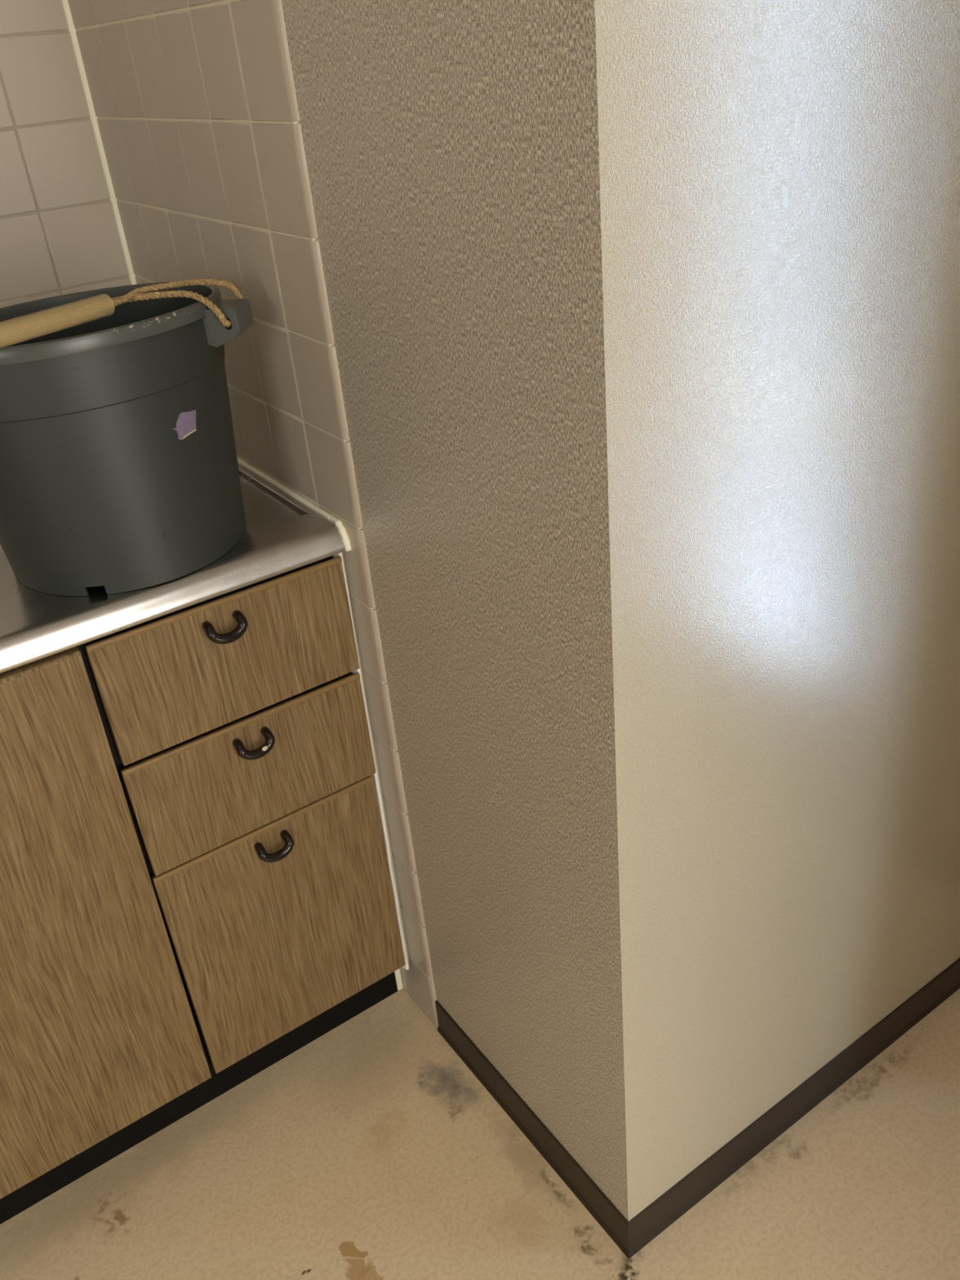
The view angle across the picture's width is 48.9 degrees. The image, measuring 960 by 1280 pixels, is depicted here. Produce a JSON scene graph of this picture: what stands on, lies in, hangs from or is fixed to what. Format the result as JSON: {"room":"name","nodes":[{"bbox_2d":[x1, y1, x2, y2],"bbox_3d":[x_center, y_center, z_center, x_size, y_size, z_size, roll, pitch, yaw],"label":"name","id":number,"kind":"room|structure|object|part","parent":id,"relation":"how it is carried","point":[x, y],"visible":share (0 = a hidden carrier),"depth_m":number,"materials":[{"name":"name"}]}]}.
{"room":"kitchen","nodes":[
{"label":"kitchen","id":0,"kind":"room"},
{"bbox_2d":[0,0,136,307],"bbox_3d":[-1.512,-0.281,0.877,2.400,2.400,0.112,-23,34,-27],"label":"wall","id":1,"kind":"structure","parent":0,"point":[62,233],"depth_m":1.38,"materials":[{"name":"tile"}]},
{"bbox_2d":[67,0,628,1221],"bbox_3d":[-0.184,-0.509,1.039,0.120,2.400,1.015,-23,34,-27],"label":"wall","id":2,"kind":"structure","parent":0,"point":[402,197],"depth_m":1.00,"materials":[{"name":"paint"}]},
{"bbox_2d":[435,1000,628,1258],"bbox_3d":[0.056,0.625,1.384,0.006,0.061,0.420,-23,34,-27],"label":"baseboard","id":3,"kind":"structure","parent":2,"relation":"attached to","point":[593,1199],"depth_m":1.36,"materials":[{"name":"brown plastic"}]},
{"bbox_2d":[0,987,959,1279],"bbox_3d":[0.836,1.133,0.488,5.100,0.050,4.403,-23,34,-27],"label":"floor","id":4,"kind":"structure","parent":0,"point":[371,1150],"depth_m":1.33,"materials":[{"name":"beige plastic"}]},
{"bbox_2d":[0,646,215,1224],"bbox_3d":[-0.887,0.391,1.244,0.890,0.767,0.548,-23,34,-27],"label":"base cabinet","id":5,"kind":"object","parent":4,"relation":"on","point":[102,1050],"visible":0.91,"depth_m":1.20,"materials":[{"name":"brown wood"}]},
{"bbox_2d":[0,462,345,673],"bbox_3d":[-1.043,0.098,0.975,1.793,0.031,0.561,-23,34,-27],"label":"countertop","id":6,"kind":"structure","parent":5,"relation":"on","point":[282,534],"depth_m":1.10,"materials":[{"name":"silver metal"}]},
{"bbox_2d":[0,278,253,595],"bbox_3d":[-0.416,-0.224,1.102,0.268,0.286,0.345,19,38,35],"label":"bucket","id":7,"kind":"object","parent":6,"relation":"on","point":[119,472],"visible":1,"depth_m":1.05,"materials":[{"name":"grey plastic"}]},
{"bbox_2d":[76,555,405,1097],"bbox_3d":[-0.395,0.188,1.507,0.299,0.767,0.569,-23,34,-27],"label":"base cabinet","id":8,"kind":"object","parent":4,"relation":"on","point":[235,725],"visible":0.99,"depth_m":1.26,"materials":[{"name":"brown wood"}]},
{"bbox_3d":[-0.274,0.021,1.170,0.291,0.143,0.017,-23,34,-27],"label":"drawer","id":9,"kind":"part","parent":8,"relation":"part of","materials":[{"name":"brown wood"}]},
{"bbox_3d":[-0.271,-0.011,1.131,0.046,0.026,0.023,-23,34,-27],"label":"handle","id":10,"kind":"part","parent":8,"relation":"part of","materials":[{"name":"brown plastic"}]},
{"bbox_3d":[-0.263,0.155,1.247,0.293,0.144,0.017,-23,34,-27],"label":"drawer","id":11,"kind":"part","parent":8,"relation":"part of","materials":[{"name":"brown wood"}]},
{"bbox_3d":[-0.257,0.121,1.208,0.046,0.026,0.023,-23,34,-27],"label":"handle","id":12,"kind":"part","parent":8,"relation":"part of","materials":[{"name":"brown plastic"}]},
{"bbox_3d":[-0.248,0.254,1.282,0.046,0.026,0.023,-23,34,-27],"label":"handle","id":13,"kind":"part","parent":8,"relation":"part of","materials":[{"name":"brown plastic"}]},
{"bbox_3d":[-0.245,0.370,1.370,0.292,0.334,0.017,-23,34,-27],"label":"drawer","id":14,"kind":"part","parent":8,"relation":"part of","materials":[{"name":"brown wood"}]},
{"bbox_2d":[595,0,959,1221],"bbox_3d":[0.396,-0.475,0.880,0.858,2.400,0.098,-23,34,-27],"label":"wall","id":15,"kind":"structure","parent":0,"point":[780,180],"depth_m":0.90,"materials":[{"name":"paint"}]},
{"bbox_2d":[628,957,959,1258],"bbox_3d":[0.500,0.562,1.414,0.804,0.061,0.006,-23,34,-27],"label":"baseboard","id":16,"kind":"structure","parent":15,"relation":"attached to","point":[651,1221],"depth_m":1.35,"materials":[{"name":"brown plastic"}]}
]}

